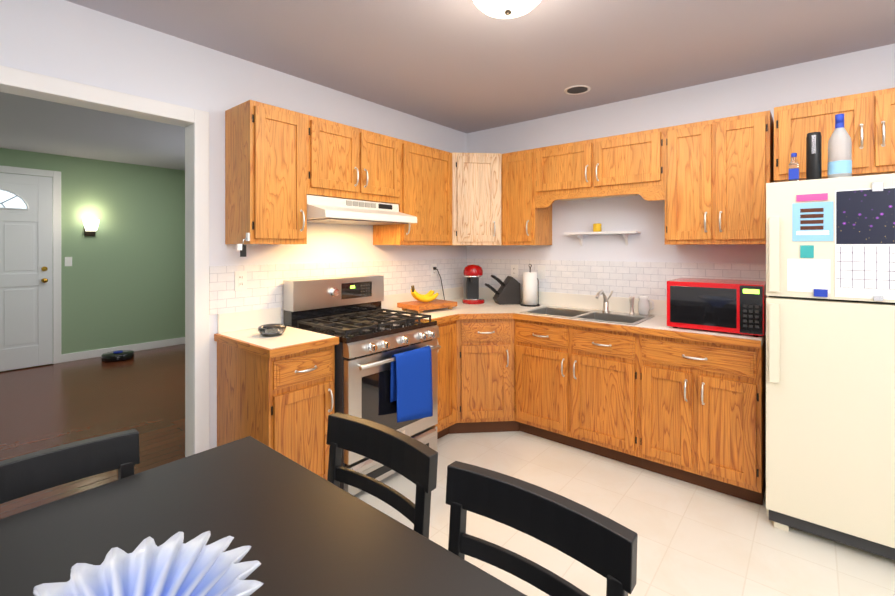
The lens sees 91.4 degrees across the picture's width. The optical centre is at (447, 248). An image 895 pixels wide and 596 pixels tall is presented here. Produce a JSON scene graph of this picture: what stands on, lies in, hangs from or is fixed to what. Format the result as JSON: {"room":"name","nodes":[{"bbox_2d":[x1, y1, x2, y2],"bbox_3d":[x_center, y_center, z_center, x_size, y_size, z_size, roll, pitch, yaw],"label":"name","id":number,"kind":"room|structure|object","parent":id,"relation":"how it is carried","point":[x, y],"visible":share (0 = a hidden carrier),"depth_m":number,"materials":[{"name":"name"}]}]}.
{"room":"kitchen","nodes":[
{"label":"kitchen","id":0,"kind":"room"},
{"bbox_2d":[0,148,184,371],"bbox_3d":[-4.611,0.132,5.722,0.120,2.570,3.290,0,0,40],"label":"wall","id":1,"kind":"structure","parent":0,"point":[123,280],"depth_m":5.86,"materials":[{"name":"green paint"}]},
{"bbox_2d":[0,165,60,371],"bbox_3d":[-5.132,0.235,4.920,0.107,2.365,1.192,0,0,40],"label":"door","id":2,"kind":"structure","parent":1,"relation":"attached to","point":[30,270],"depth_m":5.17,"materials":[{"name":"white"}]},
{"bbox_2d":[65,257,71,265],"bbox_3d":[-4.742,0.167,5.461,0.012,0.116,0.072,0,0,40],"label":"light switch","id":3,"kind":"object","parent":1,"relation":"attached to","point":[68,261],"visible":1,"depth_m":5.46,"materials":[{"name":"white plastic"}]},
{"bbox_2d":[83,219,98,235],"bbox_3d":[-4.562,-0.258,5.584,0.130,0.210,0.149,0,0,40],"label":"sconce","id":4,"kind":"object","parent":1,"relation":"attached to","point":[90,227],"visible":1,"depth_m":5.55,"materials":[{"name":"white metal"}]},
{"bbox_2d":[61,337,184,362],"bbox_3d":[-4.147,1.366,6.177,0.014,0.100,2.000,0,0,40],"label":"baseboard","id":5,"kind":"structure","parent":1,"relation":"attached to","point":[75,356],"depth_m":5.88,"materials":[{"name":"white"}]},
{"bbox_2d":[0,0,466,448],"bbox_3d":[-1.261,0.135,2.729,0.120,2.570,4.640,0,0,40],"label":"wall","id":6,"kind":"structure","parent":0,"point":[67,40],"depth_m":2.52,"materials":[{"name":"white paint"}]},
{"bbox_2d":[0,65,208,456],"bbox_3d":[-1.835,0.323,2.029,0.142,2.197,1.320,0,0,40],"label":"trim","id":7,"kind":"structure","parent":6,"relation":"attached to","point":[194,123],"depth_m":2.45,"materials":[{"name":"white"}]},
{"bbox_2d":[225,100,312,243],"bbox_3d":[-1.073,-0.418,2.600,0.327,0.785,0.348,0,0,40],"label":"upper cabinet","id":8,"kind":"object","parent":6,"relation":"attached to","point":[281,164],"depth_m":2.49,"materials":[{"name":"brown wood"}]},
{"bbox_2d":[237,233,249,256],"bbox_3d":[-1.104,-0.019,2.354,0.024,0.130,0.065,0,0,40],"label":"keys","id":9,"kind":"object","parent":8,"relation":"hanging from","point":[241,248],"visible":0.98,"depth_m":2.35,"materials":[{"name":"white"}]},
{"bbox_2d":[209,258,468,333],"bbox_3d":[-0.594,0.298,3.423,0.016,0.390,2.400,0,0,40],"label":"backsplash","id":10,"kind":"structure","parent":6,"relation":"attached to","point":[258,302],"depth_m":2.89,"materials":[{"name":"white tile"}]},
{"bbox_2d":[234,271,246,290],"bbox_3d":[-1.247,0.195,2.632,0.009,0.116,0.072,0,0,40],"label":"electrical outlet","id":11,"kind":"object","parent":10,"relation":"attached to","point":[240,280],"visible":1,"depth_m":2.63,"materials":[{"name":"white plastic"}]},
{"bbox_2d":[431,264,436,276],"bbox_3d":[-0.123,0.199,3.980,0.009,0.116,0.072,0,0,40],"label":"electrical outlet","id":12,"kind":"object","parent":10,"relation":"attached to","point":[433,272],"visible":0.96,"depth_m":3.97,"materials":[{"name":"white plastic"}]},
{"bbox_2d":[433,267,444,299],"bbox_3d":[-0.047,0.331,3.911,0.103,0.322,0.197,0,0,-28],"label":"cord","id":13,"kind":"object","parent":12,"relation":"attached to","point":[434,268],"visible":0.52,"depth_m":3.98,"materials":[{"name":"black plastic"}]},
{"bbox_2d":[313,116,404,203],"bbox_3d":[-0.712,-0.571,3.033,0.327,0.480,0.780,0,0,40],"label":"upper cabinet","id":14,"kind":"object","parent":6,"relation":"attached to","point":[349,162],"depth_m":2.91,"materials":[{"name":"brown wood"}]},
{"bbox_2d":[307,195,416,225],"bbox_3d":[-0.648,-0.250,2.980,0.491,0.152,0.768,0,0,40],"label":"range hood","id":15,"kind":"object","parent":14,"relation":"attached to","point":[322,209],"visible":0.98,"depth_m":2.83,"materials":[{"name":"white metal"}]},
{"bbox_2d":[373,141,451,244],"bbox_3d":[-0.266,-0.419,3.568,0.327,0.785,0.612,0,0,40],"label":"upper cabinet","id":16,"kind":"object","parent":6,"relation":"attached to","point":[428,170],"depth_m":3.43,"materials":[{"name":"brown wood"}]},
{"bbox_2d":[449,152,501,245],"bbox_3d":[0.233,-0.421,3.946,0.609,0.789,0.609,0,0,40],"label":"upper cabinet","id":17,"kind":"object","parent":6,"relation":"attached to","point":[476,199],"visible":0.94,"depth_m":3.72,"materials":[{"name":"brown wood"}]},
{"bbox_2d":[0,0,894,169],"bbox_3d":[-0.942,-1.189,2.461,9.930,0.080,4.640,0,0,40],"label":"ceiling","id":18,"kind":"structure","parent":0,"point":[466,66],"depth_m":2.52,"materials":[{"name":"grey paint"}]},
{"bbox_2d":[473,0,540,18],"bbox_3d":[0.259,-1.073,1.864,0.370,0.152,0.370,0,0,40],"label":"dome ceiling light","id":19,"kind":"object","parent":18,"relation":"attached to","point":[504,9],"visible":1,"depth_m":1.86,"materials":[{"name":"white glass"}]},
{"bbox_2d":[564,85,590,94],"bbox_3d":[0.942,-1.149,3.169,0.184,0.004,0.184,0,0,40],"label":"recessed light","id":20,"kind":"object","parent":18,"relation":"in","point":[577,89],"visible":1,"depth_m":3.16,"materials":[{"name":"white"}]},
{"bbox_2d":[0,344,894,595],"bbox_3d":[-0.942,1.451,2.465,9.930,0.060,4.640,0,0,40],"label":"floor","id":21,"kind":"structure","parent":0,"point":[694,540],"depth_m":2.51,"materials":[{"name":"tile"}]},
{"bbox_2d":[0,429,139,503],"bbox_3d":[-0.994,1.002,1.088,0.496,0.840,0.478,0,0,40],"label":"chair","id":22,"kind":"object","parent":21,"relation":"on","point":[30,473],"visible":0.38,"depth_m":1.27,"materials":[{"name":"black wood"}]},
{"bbox_2d":[101,350,133,361],"bbox_3d":[-4.211,1.365,5.579,0.340,0.095,0.340,0,0,40],"label":"robot vacuum","id":23,"kind":"object","parent":21,"relation":"on","point":[117,355],"visible":1,"depth_m":5.48,"materials":[{"name":"black plastic"}]},
{"bbox_2d":[0,436,526,595],"bbox_3d":[-0.276,1.043,0.593,1.870,0.760,0.920,0,0,40],"label":"dining table","id":24,"kind":"object","parent":21,"relation":"on","point":[300,530],"visible":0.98,"depth_m":1.02,"materials":[{"name":"black wood"}]},
{"bbox_2d":[33,531,263,595],"bbox_3d":[-0.496,0.610,0.672,0.389,0.103,0.394,0,0,40],"label":"glass bowl","id":25,"kind":"object","parent":24,"relation":"on","point":[174,565],"visible":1,"depth_m":0.78,"materials":[{"name":"glass"}]},
{"bbox_2d":[214,326,338,479],"bbox_3d":[-0.970,0.958,2.472,0.653,0.926,0.407,0,0,40],"label":"base cabinet","id":26,"kind":"object","parent":21,"relation":"on","point":[276,393],"visible":0.77,"depth_m":2.31,"materials":[{"name":"brown wood"}]},
{"bbox_2d":[258,324,285,335],"bbox_3d":[-1.002,0.464,2.494,0.152,0.061,0.152,0,0,40],"label":"glass dish","id":27,"kind":"object","parent":26,"relation":"on","point":[271,329],"visible":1,"depth_m":2.45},
{"bbox_2d":[283,275,440,494],"bbox_3d":[-0.539,0.814,2.882,0.734,1.212,0.758,0,0,40],"label":"stove","id":28,"kind":"object","parent":21,"relation":"on","point":[361,324],"visible":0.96,"depth_m":2.73,"materials":[{"name":"grey metal"}]},
{"bbox_2d":[390,346,432,422],"bbox_3d":[-0.219,0.856,2.707,0.064,0.449,0.310,0,0,40],"label":"towel","id":29,"kind":"object","parent":28,"relation":"hanging from","point":[411,383],"visible":1,"depth_m":2.67,"materials":[{"name":"blue fabric"}]},
{"bbox_2d":[326,412,437,538],"bbox_3d":[-0.349,1.002,1.232,0.478,0.840,0.496,0,0,40],"label":"chair","id":30,"kind":"object","parent":21,"relation":"on","point":[413,460],"visible":0.54,"depth_m":1.37,"materials":[{"name":"black wood"}]},
{"bbox_2d":[434,326,466,438],"bbox_3d":[-0.214,0.977,3.362,0.675,0.885,0.383,0,0,40],"label":"base cabinet","id":31,"kind":"object","parent":21,"relation":"on","point":[452,354],"depth_m":3.23,"materials":[{"name":"brown wood"}]},
{"bbox_2d":[467,318,526,432],"bbox_3d":[0.097,0.977,3.488,0.990,0.885,0.335,0,0,40],"label":"base cabinet","id":32,"kind":"object","parent":21,"relation":"on","point":[497,354],"depth_m":3.30,"materials":[{"name":"brown wood"}]},
{"bbox_2d":[383,298,544,329],"bbox_3d":[0.166,0.513,3.597,0.957,0.040,1.232,0,0,40],"label":"countertop","id":33,"kind":"structure","parent":32,"relation":"on","point":[463,316],"depth_m":3.31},
{"bbox_2d":[397,299,456,312],"bbox_3d":[-0.160,0.463,3.504,0.400,0.060,0.280,0,0,-42],"label":"cutting board","id":34,"kind":"object","parent":33,"relation":"on","point":[419,306],"visible":1,"depth_m":3.43,"materials":[{"name":"brown wood"}]},
{"bbox_2d":[411,285,438,301],"bbox_3d":[-0.182,0.359,3.478,0.124,0.142,0.257,0,0,40],"label":"bananas","id":35,"kind":"object","parent":34,"relation":"on","point":[429,296],"visible":1,"depth_m":3.44,"materials":[{"name":"yellow food"}]},
{"bbox_2d":[462,264,484,303],"bbox_3d":[0.228,0.319,4.002,0.284,0.347,0.284,0,0,40],"label":"coffee machine","id":36,"kind":"object","parent":33,"relation":"on","point":[472,273],"visible":1,"depth_m":3.92,"materials":[{"name":"red"}]},
{"bbox_2d":[485,275,520,304],"bbox_3d":[0.486,0.364,3.883,0.301,0.257,0.124,0,0,-10],"label":"knife block","id":37,"kind":"object","parent":33,"relation":"on","point":[508,291],"visible":1,"depth_m":3.83,"materials":[{"name":"grey wood"}]},
{"bbox_2d":[520,264,539,306],"bbox_3d":[0.714,0.315,3.771,0.170,0.357,0.170,0,0,40],"label":"paper towel holder","id":38,"kind":"object","parent":33,"relation":"on","point":[530,278],"visible":1,"depth_m":3.72,"materials":[{"name":"white paper"}]},
{"bbox_2d":[527,322,554,429],"bbox_3d":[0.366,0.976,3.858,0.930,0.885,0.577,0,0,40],"label":"base cabinet","id":39,"kind":"object","parent":21,"relation":"on","point":[540,335],"depth_m":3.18,"materials":[{"name":"brown wood"}]},
{"bbox_2d":[445,461,637,595],"bbox_3d":[0.067,1.003,0.879,0.478,0.840,0.496,0,0,40],"label":"chair","id":40,"kind":"object","parent":21,"relation":"on","point":[602,545],"visible":0.85,"depth_m":1.03,"materials":[{"name":"black wood"}]},
{"bbox_2d":[631,330,765,504],"bbox_3d":[1.627,0.978,2.780,0.649,0.885,0.617,0,0,40],"label":"base cabinet","id":41,"kind":"object","parent":21,"relation":"on","point":[656,394],"depth_m":2.53,"materials":[{"name":"brown wood"}]},
{"bbox_2d":[519,306,765,345],"bbox_3d":[1.306,0.514,3.052,1.491,0.039,0.609,0,0,40],"label":"countertop","id":42,"kind":"structure","parent":41,"relation":"on","point":[657,324],"depth_m":2.76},
{"bbox_2d":[520,290,654,324],"bbox_3d":[1.026,0.495,3.248,0.846,0.368,0.471,0,0,40],"label":"sink","id":43,"kind":"object","parent":42,"relation":"in","point":[605,314],"visible":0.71,"depth_m":3.29,"materials":[{"name":"silver metal"}]},
{"bbox_2d":[638,296,653,314],"bbox_3d":[1.472,0.426,3.234,0.113,0.135,0.082,0,0,40],"label":"pitcher","id":44,"kind":"object","parent":42,"relation":"on","point":[644,306],"visible":1,"depth_m":3.21,"materials":[{"name":"white ceramic"}]},
{"bbox_2d":[667,278,766,336],"bbox_3d":[1.679,0.349,2.711,0.490,0.292,0.403,0,0,40],"label":"microwave","id":45,"kind":"object","parent":42,"relation":"on","point":[730,306],"visible":1,"depth_m":2.55,"materials":[{"name":"red metal"}]},
{"bbox_2d":[766,173,894,559],"bbox_3d":[2.125,0.546,2.231,0.760,1.750,0.760,0,0,40],"label":"fridge","id":46,"kind":"object","parent":21,"relation":"on","point":[830,416],"visible":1,"depth_m":2.06,"materials":[{"name":"beige metal"}]},
{"bbox_2d":[789,153,798,180],"bbox_3d":[1.746,-0.405,2.200,0.041,0.150,0.053,0,0,40],"label":"bottle","id":47,"kind":"object","parent":46,"relation":"on","point":[793,169],"visible":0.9,"depth_m":2.18,"materials":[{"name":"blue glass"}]},
{"bbox_2d":[800,245,813,257],"bbox_3d":[1.729,0.016,2.099,0.050,0.060,0.004,0,0,40],"label":"magnet","id":48,"kind":"object","parent":46,"relation":"attached to","point":[806,251],"visible":1,"depth_m":2.10,"materials":[{"name":"teal plastic"}]},
{"bbox_2d":[787,259,829,292],"bbox_3d":[1.734,0.131,2.097,0.160,0.160,0.002,0,0,40],"label":"card","id":49,"kind":"object","parent":46,"relation":"attached to","point":[807,275],"visible":1,"depth_m":2.10,"materials":[{"name":"white paper"}]},
{"bbox_2d":[796,193,827,201],"bbox_3d":[1.742,-0.243,2.088,0.115,0.032,0.005,0,0,40],"label":"magnet","id":50,"kind":"object","parent":46,"relation":"attached to","point":[813,197],"visible":1,"depth_m":2.08,"materials":[{"name":"pink plastic"}]},
{"bbox_2d":[792,201,832,240],"bbox_3d":[1.745,-0.127,2.087,0.150,0.185,0.003,0,0,40],"label":"card","id":51,"kind":"object","parent":46,"relation":"attached to","point":[812,221],"visible":1,"depth_m":2.09,"materials":[{"name":"blue"}]},
{"bbox_2d":[806,132,821,179],"bbox_3d":[1.798,-0.448,2.142,0.058,0.235,0.062,0,0,40],"label":"bottle","id":52,"kind":"object","parent":46,"relation":"on","point":[813,155],"visible":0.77,"depth_m":2.12,"materials":[{"name":"black metal"}]},
{"bbox_2d":[814,289,827,296],"bbox_3d":[1.765,0.212,2.065,0.050,0.035,0.012,0,0,40],"label":"clip","id":53,"kind":"object","parent":46,"relation":"attached to","point":[820,292],"visible":1,"depth_m":2.06,"materials":[{"name":"blue plastic"}]},
{"bbox_2d":[827,114,851,177],"bbox_3d":[1.885,-0.486,2.098,0.088,0.312,0.088,0,0,40],"label":"bottle","id":54,"kind":"object","parent":46,"relation":"on","point":[839,153],"visible":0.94,"depth_m":2.07,"materials":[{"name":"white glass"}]},
{"bbox_2d":[835,182,894,300],"bbox_3d":[1.914,-0.030,1.942,0.285,0.527,0.010,0,0,40],"label":"calendar","id":55,"kind":"object","parent":46,"relation":"attached to","point":[864,243],"visible":1,"depth_m":1.97,"materials":[{"name":"white paper"}]},
{"bbox_2d":[467,43,894,263],"bbox_3d":[2.275,0.135,2.723,5.320,2.570,0.120,0,0,40],"label":"wall","id":56,"kind":"structure","parent":0,"point":[864,71],"depth_m":3.27,"materials":[{"name":"white paint"}]},
{"bbox_2d":[502,149,553,244],"bbox_3d":[0.680,-0.419,3.757,0.320,0.785,0.327,0,0,40],"label":"upper cabinet","id":57,"kind":"object","parent":56,"relation":"attached to","point":[526,219],"depth_m":3.63,"materials":[{"name":"brown wood"}]},
{"bbox_2d":[534,127,665,199],"bbox_3d":[1.174,-0.618,3.345,0.968,0.385,0.327,0,0,40],"label":"upper cabinet","id":58,"kind":"object","parent":56,"relation":"attached to","point":[629,164],"depth_m":3.18,"materials":[{"name":"brown wood"}]},
{"bbox_2d":[564,231,640,245],"bbox_3d":[1.211,-0.076,3.450,0.565,0.107,0.124,0,0,40],"label":"wall shelf","id":59,"kind":"object","parent":56,"relation":"attached to","point":[579,235],"visible":0.98,"depth_m":3.38,"materials":[{"name":"white wood"}]},
{"bbox_2d":[593,223,600,231],"bbox_3d":[1.189,-0.163,3.466,0.063,0.066,0.064,0,0,40],"label":"candle jar","id":60,"kind":"object","parent":59,"relation":"on","point":[596,227],"visible":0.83,"depth_m":3.44,"materials":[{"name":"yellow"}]},
{"bbox_2d":[469,259,765,315],"bbox_3d":[1.137,0.298,3.584,2.470,0.390,0.016,0,0,40],"label":"backsplash","id":61,"kind":"structure","parent":56,"relation":"attached to","point":[566,283],"depth_m":3.48,"materials":[{"name":"white tile"}]},
{"bbox_2d":[511,265,517,276],"bbox_3d":[0.615,0.209,4.012,0.072,0.116,0.009,0,0,40],"label":"electrical outlet","id":62,"kind":"object","parent":61,"relation":"attached to","point":[514,270],"visible":1,"depth_m":4.01,"materials":[{"name":"white plastic"}]},
{"bbox_2d":[538,265,544,278],"bbox_3d":[0.826,0.209,3.835,0.072,0.116,0.012,0,0,40],"label":"light switch","id":63,"kind":"object","parent":61,"relation":"attached to","point":[541,271],"visible":1,"depth_m":3.83,"materials":[{"name":"white plastic"}]},
{"bbox_2d":[662,110,769,244],"bbox_3d":[1.765,-0.418,2.853,0.570,0.785,0.327,0,0,40],"label":"upper cabinet","id":64,"kind":"object","parent":56,"relation":"attached to","point":[707,180],"depth_m":2.71,"materials":[{"name":"brown wood"}]},
{"bbox_2d":[770,88,894,182],"bbox_3d":[2.295,-0.600,2.379,0.810,0.420,0.377,0,0,40],"label":"upper cabinet","id":65,"kind":"object","parent":56,"relation":"attached to","point":[869,117],"depth_m":2.31,"materials":[{"name":"brown wood"}]}
]}

